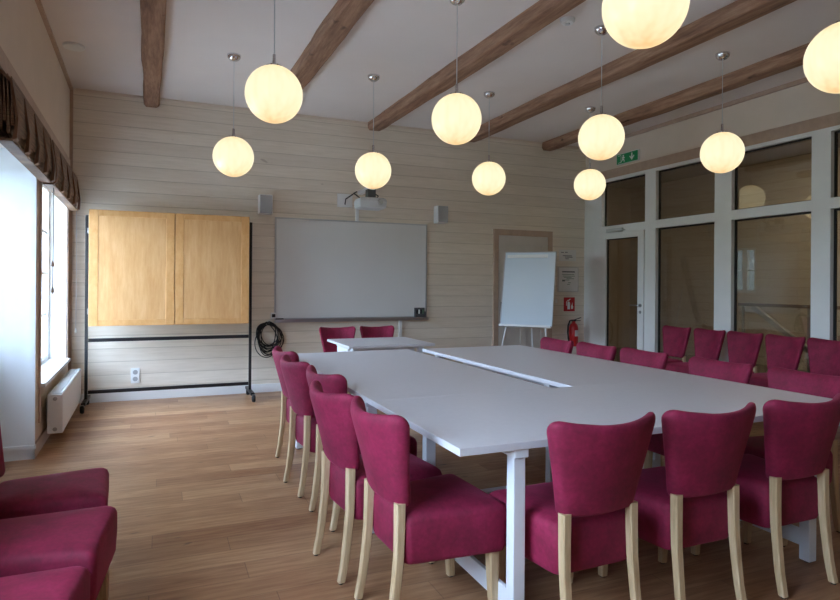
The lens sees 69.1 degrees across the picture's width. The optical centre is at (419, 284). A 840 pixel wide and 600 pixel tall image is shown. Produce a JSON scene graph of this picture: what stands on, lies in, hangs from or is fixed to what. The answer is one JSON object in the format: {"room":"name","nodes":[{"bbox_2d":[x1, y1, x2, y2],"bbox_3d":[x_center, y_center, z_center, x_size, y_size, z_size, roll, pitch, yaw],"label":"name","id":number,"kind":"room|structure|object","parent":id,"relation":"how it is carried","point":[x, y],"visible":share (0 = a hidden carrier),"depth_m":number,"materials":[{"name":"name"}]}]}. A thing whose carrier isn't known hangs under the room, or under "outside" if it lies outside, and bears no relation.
{"room":"conference room","nodes":[
{"label":"conference room","id":0,"kind":"room"},
{"bbox_2d":[0,0,69,441],"bbox_3d":[-1.964,-0.410,1.912,0.500,3.425,10.070,0,0,-24],"label":"wall","id":1,"kind":"structure","parent":0,"point":[25,41],"depth_m":4.68,"materials":[{"name":"paint"}]},
{"bbox_2d":[0,147,36,458],"bbox_3d":[-3.092,0.145,4.450,0.492,2.300,0.021,0,0,-24],"label":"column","id":2,"kind":"structure","parent":1,"relation":"attached to","point":[18,185],"depth_m":4.50,"materials":[{"name":"white paint"}]},
{"bbox_2d":[3,444,35,461],"bbox_3d":[-3.036,1.242,4.473,0.368,0.105,0.028,0,0,-24],"label":"baseboard reveal","id":3,"kind":"structure","parent":1,"relation":"attached to","point":[15,453],"depth_m":4.50,"materials":[{"name":"white paint"}]},
{"bbox_2d":[0,66,55,182],"bbox_3d":[-2.531,-0.988,3.947,0.126,0.423,1.530,0,0,-24],"label":"curtain","id":4,"kind":"object","parent":1,"relation":"attached to","point":[23,134],"visible":1,"depth_m":3.60,"materials":[{"name":"brown fabric"}]},
{"bbox_2d":[0,46,69,164],"bbox_3d":[-2.714,-1.253,4.237,0.030,0.100,4.730,0,0,-24],"label":"trim","id":5,"kind":"structure","parent":1,"relation":"attached to","point":[6,65],"depth_m":4.04,"materials":[{"name":"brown wood"}]},
{"bbox_2d":[34,426,49,457],"bbox_3d":[-3.342,1.243,5.574,0.014,0.100,2.270,0,0,-24],"label":"baseboard","id":6,"kind":"structure","parent":1,"relation":"attached to","point":[43,437],"depth_m":4.83,"materials":[{"name":"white wood"}]},
{"bbox_2d":[38,182,68,422],"bbox_3d":[-3.342,0.033,5.592,0.015,2.080,1.850,0,0,-24],"label":"trim","id":7,"kind":"structure","parent":1,"relation":"attached to","point":[40,388],"depth_m":4.75,"materials":[{"name":"white wood"}]},
{"bbox_2d":[35,0,72,89],"bbox_3d":[-1.772,-2.107,2.158,0.030,0.030,9.770,0,0,-24],"label":"trim","id":8,"kind":"structure","parent":1,"relation":"attached to","point":[38,2],"depth_m":5.25,"materials":[{"name":"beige wood"}]},
{"bbox_2d":[41,185,70,386],"bbox_3d":[-3.425,-0.104,5.543,0.270,1.808,1.770,0,0,-24],"label":"window","id":9,"kind":"structure","parent":1,"relation":"in","point":[50,368],"depth_m":6.25,"materials":[{"name":"white paint"}]},
{"bbox_2d":[48,191,66,358],"bbox_3d":[-3.447,-0.118,5.544,0.220,1.780,1.752,0,0,-24],"label":"window pane","id":10,"kind":"object","parent":1,"relation":"attached to","point":[57,300],"depth_m":6.34,"materials":[{"name":"clear glass"}]},
{"bbox_2d":[43,140,80,210],"bbox_3d":[-3.259,-0.993,5.566,0.126,0.423,1.900,0,0,-24],"label":"curtain","id":11,"kind":"object","parent":1,"relation":"attached to","point":[66,185],"visible":0.79,"depth_m":5.44,"materials":[{"name":"brown fabric"}]},
{"bbox_2d":[51,188,53,293],"bbox_3d":[-2.938,-0.374,4.879,0.024,0.900,0.024,0,0,-24],"label":"blind cord","id":12,"kind":"object","parent":11,"relation":"hanging from","point":[52,263],"visible":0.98,"depth_m":4.88,"materials":[{"name":"grey fabric"}]},
{"bbox_2d":[75,207,76,332],"bbox_3d":[-3.678,-0.159,6.520,0.024,1.340,0.024,0,0,-24],"label":"blind cord","id":13,"kind":"object","parent":11,"relation":"hanging from","point":[76,207],"visible":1,"depth_m":6.52,"materials":[{"name":"white fabric"}]},
{"bbox_2d":[46,369,80,433],"bbox_3d":[-3.268,1.080,5.603,0.139,0.427,1.558,0,0,-24],"label":"radiator","id":14,"kind":"object","parent":1,"relation":"attached to","point":[64,398],"visible":1,"depth_m":5.08,"materials":[{"name":"white metal"}]},
{"bbox_2d":[48,369,80,394],"bbox_3d":[-3.255,0.873,5.612,0.096,0.012,1.530,0,0,-24],"label":"grille","id":15,"kind":"object","parent":14,"relation":"attached to","point":[61,388],"depth_m":5.43,"materials":[{"name":"white metal"}]},
{"bbox_2d":[68,90,72,370],"bbox_3d":[-3.783,-0.473,6.598,0.030,3.325,0.030,0,0,-24],"label":"trim","id":16,"kind":"structure","parent":1,"relation":"attached to","point":[71,91],"depth_m":6.59,"materials":[{"name":"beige wood"}]},
{"bbox_2d":[71,88,585,393],"bbox_3d":[-0.796,-0.402,7.954,7.470,3.425,0.120,0,0,-23],"label":"wall","id":17,"kind":"structure","parent":0,"point":[129,155],"depth_m":7.55,"materials":[{"name":"beige wood"}]},
{"bbox_2d":[131,368,139,382],"bbox_3d":[-3.203,1.019,6.858,0.090,0.170,0.016,0,0,-23],"label":"power outlet","id":18,"kind":"object","parent":17,"relation":"attached to","point":[135,372],"visible":1,"depth_m":6.85,"materials":[{"name":"white plastic"}]},
{"bbox_2d":[258,194,272,214],"bbox_3d":[-1.863,-0.962,7.328,0.156,0.230,0.192,0,0,-23],"label":"loudspeaker","id":19,"kind":"object","parent":17,"relation":"attached to","point":[265,202],"visible":1,"depth_m":7.24,"materials":[{"name":"white paint"}]},
{"bbox_2d":[260,195,271,212],"bbox_3d":[-1.828,-0.962,7.245,0.140,0.214,0.012,0,0,-23],"label":"grille","id":20,"kind":"object","parent":19,"relation":"attached to","point":[265,200],"depth_m":7.24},
{"bbox_2d":[254,318,283,357],"bbox_3d":[-1.823,0.701,7.403,0.377,0.594,0.095,0,0,-23],"label":"cable coil","id":21,"kind":"object","parent":17,"relation":"hanging from","point":[260,327],"visible":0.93,"depth_m":7.37,"materials":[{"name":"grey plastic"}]},
{"bbox_2d":[79,371,491,403],"bbox_3d":[-0.620,1.261,7.960,6.820,0.100,0.016,0,0,-23],"label":"baseboard","id":22,"kind":"structure","parent":17,"relation":"attached to","point":[271,387],"depth_m":7.03,"materials":[{"name":"white paint"}]},
{"bbox_2d":[76,88,579,148],"bbox_3d":[-0.597,-2.101,7.958,6.820,0.025,0.020,0,0,-23],"label":"trim","id":23,"kind":"structure","parent":17,"relation":"attached to","point":[77,89],"depth_m":7.33,"materials":[{"name":"paint"}]},
{"bbox_2d":[274,217,428,322],"bbox_3d":[-0.832,-0.180,7.828,2.034,1.288,0.085,0,0,-23],"label":"whiteboard","id":24,"kind":"object","parent":17,"relation":"attached to","point":[326,270],"visible":0.99,"depth_m":7.82,"materials":[{"name":"plastic"}]},
{"bbox_2d":[274,317,428,322],"bbox_3d":[-0.837,0.445,7.828,2.034,0.038,0.085,0,0,-23],"label":"tray","id":25,"kind":"object","parent":24,"relation":"on","point":[286,319],"depth_m":7.73,"materials":[{"name":"metal"}]},
{"bbox_2d":[414,308,425,316],"bbox_3d":[0.001,0.380,8.175,0.150,0.150,0.050,0,0,-23],"label":"pen holder","id":26,"kind":"object","parent":24,"relation":"on","point":[415,309],"visible":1,"depth_m":8.17,"materials":[{"name":"grey plastic"}]},
{"bbox_2d":[355,209,358,220],"bbox_3d":[-0.811,-0.957,7.870,0.040,0.265,0.020,0,0,-23],"label":"duct","id":27,"kind":"object","parent":17,"relation":"attached to","point":[357,211],"visible":0.56,"depth_m":7.86,"materials":[{"name":"white paint"}]},
{"bbox_2d":[337,188,386,210],"bbox_3d":[-0.701,-1.072,7.616,0.394,0.286,0.677,0,0,-36],"label":"projector","id":28,"kind":"object","parent":17,"relation":"attached to","point":[370,201],"visible":0.93,"depth_m":7.44,"materials":[{"name":"white paint"}]},
{"bbox_2d":[398,320,401,336],"bbox_3d":[-0.264,0.841,8.107,0.045,0.745,0.022,0,0,-23],"label":"duct","id":29,"kind":"object","parent":17,"relation":"attached to","point":[400,321],"visible":0.36,"depth_m":8.10,"materials":[{"name":"white paint"}]},
{"bbox_2d":[434,205,447,223],"bbox_3d":[0.276,-0.948,8.240,0.156,0.230,0.192,0,0,-23],"label":"loudspeaker","id":30,"kind":"object","parent":17,"relation":"attached to","point":[440,212],"visible":1,"depth_m":8.16,"materials":[{"name":"white paint"}]},
{"bbox_2d":[438,206,447,221],"bbox_3d":[0.311,-0.947,8.157,0.140,0.214,0.012,0,0,-23],"label":"grille","id":31,"kind":"object","parent":30,"relation":"attached to","point":[442,210],"depth_m":8.15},
{"bbox_2d":[492,229,552,376],"bbox_3d":[1.506,0.266,8.824,0.993,2.120,0.089,0,0,-23],"label":"door","id":32,"kind":"structure","parent":17,"relation":"in","point":[514,240],"depth_m":8.76,"materials":[{"name":"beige wood"}]},
{"bbox_2d":[559,250,575,260],"bbox_3d":[2.222,-0.444,9.174,0.310,0.170,0.003,0,0,-23],"label":"paper notice","id":33,"kind":"object","parent":17,"relation":"attached to","point":[564,255],"visible":1,"depth_m":9.17,"materials":[{"name":"white paper"}]},
{"bbox_2d":[557,267,578,291],"bbox_3d":[2.228,-0.084,9.168,0.370,0.380,0.020,0,0,-23],"label":"paper notice","id":34,"kind":"object","parent":17,"relation":"attached to","point":[567,277],"visible":1,"depth_m":9.16,"materials":[{"name":"paper"}]},
{"bbox_2d":[562,274,573,284],"bbox_3d":[2.233,-0.084,9.168,0.230,0.158,0.001,0,0,-23],"label":"print","id":35,"kind":"object","parent":34,"relation":"attached to","point":[567,279],"depth_m":9.16,"materials":[{"name":"white paper"}]},
{"bbox_2d":[564,297,574,310],"bbox_3d":[2.250,0.291,9.187,0.200,0.210,0.006,0,0,-23],"label":"fire sign","id":36,"kind":"object","parent":17,"relation":"attached to","point":[569,302],"visible":1,"depth_m":9.18,"materials":[{"name":"red plastic"}]},
{"bbox_2d":[567,317,580,345],"bbox_3d":[2.274,0.696,9.109,0.260,0.430,0.170,0,0,-23],"label":"fire extinguisher","id":37,"kind":"object","parent":17,"relation":"attached to","point":[572,328],"visible":0.84,"depth_m":9.04,"materials":[{"name":"metal"}]},
{"bbox_2d":[0,347,839,599],"bbox_3d":[2.131,1.390,5.370,10.850,0.120,12.800,0,0,-23],"label":"floor","id":38,"kind":"structure","parent":0,"point":[206,510],"depth_m":3.28,"materials":[{"name":"brown wood"}]},
{"bbox_2d":[0,566,89,599],"bbox_3d":[-1.220,0.886,1.587,0.562,0.843,0.480,0,0,-16],"label":"dining chair","id":39,"kind":"object","parent":38,"relation":"on","point":[73,582],"visible":1,"depth_m":1.73,"materials":[{"name":"fabric"}]},
{"bbox_2d":[0,427,108,599],"bbox_3d":[-1.619,0.883,2.549,0.562,0.843,0.480,0,0,-26],"label":"dining chair","id":40,"kind":"object","parent":38,"relation":"on","point":[86,488],"visible":0.64,"depth_m":2.48,"materials":[{"name":"fabric"}]},
{"bbox_2d":[0,506,116,599],"bbox_3d":[-1.377,0.885,2.083,0.562,0.843,0.480,0,0,-18],"label":"dining chair","id":41,"kind":"object","parent":38,"relation":"on","point":[86,537],"visible":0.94,"depth_m":2.03,"materials":[{"name":"fabric"}]},
{"bbox_2d":[80,209,255,413],"bbox_3d":[-2.710,0.261,6.672,1.718,2.072,0.564,0,0,-23],"label":"display board","id":42,"kind":"object","parent":38,"relation":"on","point":[145,268],"visible":1,"depth_m":6.55,"materials":[{"name":"beige wood"}]},
{"bbox_2d":[272,346,298,461],"bbox_3d":[-0.820,0.888,4.574,0.562,0.843,0.480,0,0,-27],"label":"dining chair","id":43,"kind":"object","parent":38,"relation":"on","point":[277,352],"visible":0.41,"depth_m":4.56,"materials":[{"name":"fabric"}]},
{"bbox_2d":[280,354,316,497],"bbox_3d":[-0.630,0.890,4.002,0.562,0.843,0.480,0,0,-28],"label":"dining chair","id":44,"kind":"object","parent":38,"relation":"on","point":[302,426],"visible":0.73,"depth_m":3.79,"materials":[{"name":"fabric"}]},
{"bbox_2d":[319,326,355,393],"bbox_3d":[-0.860,0.888,6.647,0.418,0.843,0.562,0,0,-21],"label":"dining chair","id":45,"kind":"object","parent":38,"relation":"on","point":[326,333],"visible":0.34,"depth_m":6.82,"materials":[{"name":"fabric"}]},
{"bbox_2d":[306,365,416,531],"bbox_3d":[-0.364,0.891,3.494,0.562,0.843,0.480,0,0,-30],"label":"dining chair","id":46,"kind":"object","parent":38,"relation":"on","point":[331,383],"visible":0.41,"depth_m":3.35,"materials":[{"name":"fabric"}]},
{"bbox_2d":[309,380,441,584],"bbox_3d":[-0.242,0.892,2.921,0.562,0.843,0.480,0,0,-29],"label":"dining chair","id":47,"kind":"object","parent":38,"relation":"on","point":[343,473],"visible":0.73,"depth_m":2.72,"materials":[{"name":"fabric"}]},
{"bbox_2d":[360,325,393,337],"bbox_3d":[-0.424,0.891,6.844,0.418,0.843,0.562,0,0,-23],"label":"dining chair","id":48,"kind":"object","parent":38,"relation":"on","point":[382,331],"visible":0.22,"depth_m":7.05,"materials":[{"name":"fabric"}]},
{"bbox_2d":[327,337,434,395],"bbox_3d":[-0.416,0.943,6.212,0.880,0.740,0.810,0,0,-23],"label":"side table","id":49,"kind":"object","parent":38,"relation":"on","point":[384,343],"visible":0.4,"depth_m":6.07,"materials":[{"name":"laminate"}]},
{"bbox_2d":[295,349,550,533],"bbox_3d":[-0.176,0.944,4.239,1.067,0.740,2.189,0,0,-23],"label":"conference table","id":50,"kind":"object","parent":38,"relation":"on","point":[376,375],"visible":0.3,"depth_m":3.87,"materials":[{"name":"laminate"}]},
{"bbox_2d":[350,396,506,599],"bbox_3d":[0.002,0.894,2.490,0.562,0.843,0.480,0,0,-26],"label":"dining chair","id":51,"kind":"object","parent":38,"relation":"on","point":[446,517],"visible":1,"depth_m":2.35,"materials":[{"name":"fabric"}]},
{"bbox_2d":[499,251,556,346],"bbox_3d":[1.451,0.433,8.194,0.742,1.768,0.721,0,0,25],"label":"flip chart","id":52,"kind":"object","parent":38,"relation":"on","point":[528,289],"visible":0.91,"depth_m":8.18,"materials":[{"name":"metal"}]},
{"bbox_2d":[499,324,550,327],"bbox_3d":[1.381,0.543,8.045,0.690,0.042,0.080,0,0,25],"label":"tray","id":53,"kind":"object","parent":52,"relation":"on","point":[501,325],"depth_m":8.02,"materials":[{"name":"white metal"}]},
{"bbox_2d":[524,337,573,385],"bbox_3d":[1.044,0.901,5.386,0.562,0.843,0.480,0,0,-20],"label":"dining chair","id":54,"kind":"object","parent":38,"relation":"on","point":[547,343],"visible":0.23,"depth_m":5.51,"materials":[{"name":"fabric"}]},
{"bbox_2d":[422,345,702,482],"bbox_3d":[0.922,0.952,4.707,1.030,0.740,2.189,0,0,-23],"label":"conference table","id":55,"kind":"object","parent":38,"relation":"on","point":[549,368],"visible":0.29,"depth_m":4.33,"materials":[{"name":"laminate"}]},
{"bbox_2d":[489,412,655,599],"bbox_3d":[0.594,0.898,2.398,0.480,0.843,0.562,0,0,-24],"label":"dining chair","id":56,"kind":"object","parent":38,"relation":"on","point":[578,520],"visible":0.94,"depth_m":2.21,"materials":[{"name":"fabric"}]},
{"bbox_2d":[576,342,616,360],"bbox_3d":[1.264,0.903,4.921,0.562,0.843,0.480,0,0,-21],"label":"dining chair","id":57,"kind":"object","parent":38,"relation":"on","point":[582,348],"visible":0.24,"depth_m":5.04,"materials":[{"name":"fabric"}]},
{"bbox_2d":[373,377,831,599],"bbox_3d":[0.982,0.952,3.021,2.242,0.740,0.955,0,0,-23],"label":"conference table","id":58,"kind":"object","parent":38,"relation":"on","point":[511,423],"visible":0.56,"depth_m":2.82,"materials":[{"name":"laminate"}]},
{"bbox_2d":[620,347,667,465],"bbox_3d":[1.488,0.904,4.473,0.562,0.843,0.480,0,0,-21],"label":"dining chair","id":59,"kind":"object","parent":38,"relation":"on","point":[628,355],"visible":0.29,"depth_m":4.58,"materials":[{"name":"fabric"}]},
{"bbox_2d":[662,325,690,362],"bbox_3d":[2.895,0.914,7.216,0.562,0.843,0.418,0,0,-22],"label":"dining chair","id":60,"kind":"object","parent":38,"relation":"on","point":[675,339],"visible":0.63,"depth_m":7.28,"materials":[{"name":"fabric"}]},
{"bbox_2d":[598,402,755,599],"bbox_3d":[1.088,0.901,2.609,0.480,0.843,0.562,0,0,-23],"label":"dining chair","id":61,"kind":"object","parent":38,"relation":"on","point":[683,502],"visible":0.92,"depth_m":2.42,"materials":[{"name":"fabric"}]},
{"bbox_2d":[665,328,725,373],"bbox_3d":[3.079,0.915,6.783,0.562,0.843,0.418,0,0,-22],"label":"dining chair","id":62,"kind":"object","parent":38,"relation":"on","point":[708,344],"visible":0.52,"depth_m":6.82,"materials":[{"name":"fabric"}]},
{"bbox_2d":[644,356,752,468],"bbox_3d":[1.765,0.906,3.874,0.562,0.843,0.480,0,0,-22],"label":"dining chair","id":63,"kind":"object","parent":38,"relation":"on","point":[699,366],"visible":0.27,"depth_m":3.93,"materials":[{"name":"fabric"}]},
{"bbox_2d":[727,331,763,372],"bbox_3d":[3.259,0.916,6.361,0.562,0.843,0.418,0,0,-24],"label":"dining chair","id":64,"kind":"object","parent":38,"relation":"on","point":[744,348],"visible":0.41,"depth_m":6.45,"materials":[{"name":"fabric"}]},
{"bbox_2d":[691,393,839,598],"bbox_3d":[1.610,0.905,2.837,0.480,0.843,0.562,0,0,-23],"label":"dining chair","id":65,"kind":"object","parent":38,"relation":"on","point":[780,489],"visible":0.88,"depth_m":2.64,"materials":[{"name":"fabric"}]},
{"bbox_2d":[749,334,805,387],"bbox_3d":[3.433,0.917,5.955,0.562,0.843,0.418,0,0,-21],"label":"dining chair","id":66,"kind":"object","parent":38,"relation":"on","point":[781,351],"visible":0.56,"depth_m":6.00,"materials":[{"name":"fabric"}]},
{"bbox_2d":[738,303,839,372],"bbox_3d":[4.676,0.795,7.421,0.135,1.105,1.780,0,0,-23],"label":"stair railing","id":67,"kind":"object","parent":38,"relation":"on","point":[755,306],"visible":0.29,"depth_m":7.74,"materials":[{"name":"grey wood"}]},
{"bbox_2d":[744,367,839,546],"bbox_3d":[2.007,0.908,3.358,0.562,0.843,0.480,0,0,-22],"label":"dining chair","id":68,"kind":"object","parent":38,"relation":"on","point":[827,386],"visible":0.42,"depth_m":3.35,"materials":[{"name":"fabric"}]},
{"bbox_2d":[807,337,839,375],"bbox_3d":[3.609,0.919,5.542,0.562,0.843,0.418,0,0,-23],"label":"dining chair","id":69,"kind":"object","parent":38,"relation":"on","point":[824,355],"visible":0.41,"depth_m":5.67,"materials":[{"name":"fabric"}]},
{"bbox_2d":[41,0,839,188],"bbox_3d":[2.155,-2.155,5.370,10.850,0.120,12.800,0,0,-23],"label":"ceiling","id":70,"kind":"structure","parent":0,"point":[405,43],"depth_m":5.61,"materials":[{"name":"paint"}]},
{"bbox_2d":[62,42,84,51],"bbox_3d":[-3.080,-2.117,5.421,0.180,0.026,0.180,0,0,-23],"label":"ceiling vent","id":71,"kind":"object","parent":70,"relation":"in","point":[72,46],"visible":1,"depth_m":5.39,"materials":[{"name":"white paint"}]},
{"bbox_2d":[140,0,166,107],"bbox_3d":[-1.058,-2.067,2.456,0.196,0.159,9.764,0,0,-24],"label":"ceiling beam","id":72,"kind":"structure","parent":70,"relation":"attached to","point":[152,12],"depth_m":5.15,"materials":[{"name":"brown wood"}]},
{"bbox_2d":[213,53,253,176],"bbox_3d":[-1.718,-1.561,5.622,0.366,1.121,0.366,0,0,-23],"label":"pendant lamp","id":73,"kind":"object","parent":70,"relation":"hanging from","point":[233,156],"visible":1,"depth_m":5.50,"materials":[{"name":"white glass"}]},
{"bbox_2d":[245,0,302,123],"bbox_3d":[-0.942,-1.583,3.942,0.366,1.066,0.366,0,0,-23],"label":"pendant lamp","id":74,"kind":"object","parent":70,"relation":"hanging from","point":[273,93],"visible":1,"depth_m":3.82,"materials":[{"name":"white glass"}]},
{"bbox_2d":[290,0,373,89],"bbox_3d":[0.189,-2.069,2.988,0.215,0.139,9.766,0,0,-24],"label":"ceiling beam","id":75,"kind":"structure","parent":70,"relation":"attached to","point":[344,14],"depth_m":4.97,"materials":[{"name":"brown wood"}]},
{"bbox_2d":[355,74,390,188],"bbox_3d":[-0.470,-1.542,6.155,0.366,1.141,0.366,0,0,-23],"label":"pendant lamp","id":76,"kind":"object","parent":70,"relation":"hanging from","point":[372,169],"visible":1,"depth_m":6.04,"materials":[{"name":"white glass"}]},
{"bbox_2d":[431,0,481,144],"bbox_3d":[0.269,-1.569,4.459,0.366,1.078,0.366,0,0,-23],"label":"pendant lamp","id":77,"kind":"object","parent":70,"relation":"hanging from","point":[456,118],"visible":1,"depth_m":4.33,"materials":[{"name":"white glass"}]},
{"bbox_2d":[368,0,585,130],"bbox_3d":[1.430,-2.055,3.518,0.215,0.148,9.768,0,0,-24],"label":"ceiling beam","id":78,"kind":"structure","parent":70,"relation":"attached to","point":[542,13],"depth_m":5.36,"materials":[{"name":"brown wood"}]},
{"bbox_2d":[472,91,505,194],"bbox_3d":[0.756,-1.544,6.678,0.366,1.121,0.366,0,0,-23],"label":"pendant lamp","id":79,"kind":"object","parent":70,"relation":"hanging from","point":[488,178],"visible":1,"depth_m":6.55,"materials":[{"name":"white glass"}]},
{"bbox_2d":[560,16,574,25],"bbox_3d":[1.167,-2.079,4.818,0.116,0.046,0.116,0,0,-23],"label":"smoke detector","id":80,"kind":"object","parent":70,"relation":"attached to","point":[567,20],"visible":1,"depth_m":4.78,"materials":[{"name":"white paint"}]},
{"bbox_2d":[574,106,605,199],"bbox_3d":[2.011,-1.550,7.213,0.366,1.091,0.366,0,0,-23],"label":"pendant lamp","id":81,"kind":"object","parent":70,"relation":"hanging from","point":[589,184],"visible":1,"depth_m":7.09,"materials":[{"name":"white glass"}]},
{"bbox_2d":[578,25,624,159],"bbox_3d":[1.482,-1.560,4.976,0.366,1.078,0.366,0,0,-23],"label":"pendant lamp","id":82,"kind":"object","parent":70,"relation":"hanging from","point":[602,136],"visible":0.99,"depth_m":4.86,"materials":[{"name":"white glass"}]},
{"bbox_2d":[469,0,796,141],"bbox_3d":[2.642,-2.047,4.034,0.223,0.148,9.762,0,0,-24],"label":"ceiling beam","id":83,"kind":"structure","parent":70,"relation":"attached to","point":[738,13],"depth_m":5.40,"materials":[{"name":"brown wood"}]},
{"bbox_2d":[602,0,689,48],"bbox_3d":[0.996,-1.579,2.692,0.366,1.048,0.366,0,0,-23],"label":"pendant lamp","id":84,"kind":"object","parent":70,"relation":"hanging from","point":[634,24],"visible":1,"depth_m":2.60,"materials":[{"name":"white glass"}]},
{"bbox_2d":[542,42,809,150],"bbox_3d":[3.762,-2.035,4.512,0.196,0.158,9.761,0,0,-23],"label":"ceiling beam","id":85,"kind":"structure","parent":70,"relation":"attached to","point":[793,58],"depth_m":6.29,"materials":[{"name":"brown wood"}]},
{"bbox_2d":[700,51,744,172],"bbox_3d":[2.733,-1.552,5.509,0.366,1.078,0.366,0,0,-23],"label":"pendant lamp","id":86,"kind":"object","parent":70,"relation":"hanging from","point":[723,151],"visible":1,"depth_m":5.40,"materials":[{"name":"white glass"}]},
{"bbox_2d":[803,20,839,93],"bbox_3d":[2.245,-1.558,3.225,0.366,1.073,0.366,0,0,-23],"label":"pendant lamp","id":87,"kind":"object","parent":70,"relation":"hanging from","point":[821,60],"visible":1,"depth_m":3.17,"materials":[{"name":"white glass"}]},
{"bbox_2d":[607,187,630,346],"bbox_3d":[4.992,-0.363,8.107,3.460,3.425,10.000,0,0,-23],"label":"wall","id":88,"kind":"structure","parent":0,"point":[618,200],"depth_m":13.14,"materials":[{"name":"paint"}]},
{"bbox_2d":[586,82,839,171],"bbox_3d":[4.510,-0.366,4.841,0.150,3.425,9.770,0,0,-23],"label":"wall","id":89,"kind":"structure","parent":0,"point":[802,102],"depth_m":6.88,"materials":[{"name":"paint"}]},
{"bbox_2d":[617,149,639,165],"bbox_3d":[2.881,-1.765,8.442,0.040,0.150,0.430,0,0,-23],"label":"exit sign","id":90,"kind":"object","parent":89,"relation":"attached to","point":[631,156],"visible":1,"depth_m":8.41,"materials":[{"name":"green plastic"}]},
{"bbox_2d":[584,125,839,425],"bbox_3d":[3.724,-0.099,6.551,0.090,2.880,6.010,0,0,-23],"label":"window","id":91,"kind":"structure","parent":89,"relation":"in","point":[823,206],"depth_m":6.97,"materials":[{"name":"white paint"}]},
{"bbox_2d":[601,228,644,349],"bbox_3d":[2.814,0.265,8.528,0.130,2.130,0.850,0,0,-23],"label":"door","id":92,"kind":"structure","parent":91,"relation":"attached to","point":[640,234],"depth_m":8.56,"materials":[{"name":"white paint"}]},
{"bbox_2d":[625,77,808,138],"bbox_3d":[4.439,-2.057,4.806,0.030,0.045,9.770,0,0,-23],"label":"trim","id":93,"kind":"structure","parent":89,"relation":"attached to","point":[803,80],"depth_m":7.00,"materials":[{"name":"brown wood"}]},
{"bbox_2d":[601,112,839,178],"bbox_3d":[3.721,-1.592,6.491,0.022,0.125,6.110,0,0,-23],"label":"trim","id":94,"kind":"structure","parent":89,"relation":"attached to","point":[833,119],"depth_m":6.65,"materials":[{"name":"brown wood"}]},
{"bbox_2d":[630,148,839,370],"bbox_3d":[6.547,-0.352,8.770,0.120,3.425,10.000,0,0,-23],"label":"window glass","id":95,"kind":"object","parent":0,"point":[782,244],"depth_m":10.60,"materials":[{"name":"clear glass"}]},
{"bbox_2d":[737,247,755,292],"bbox_3d":[5.721,-0.256,10.690,0.079,0.780,0.460,0,0,-23],"label":"window","id":96,"kind":"structure","parent":95,"relation":"in","point":[746,257],"depth_m":10.66,"materials":[{"name":"clear glass"}]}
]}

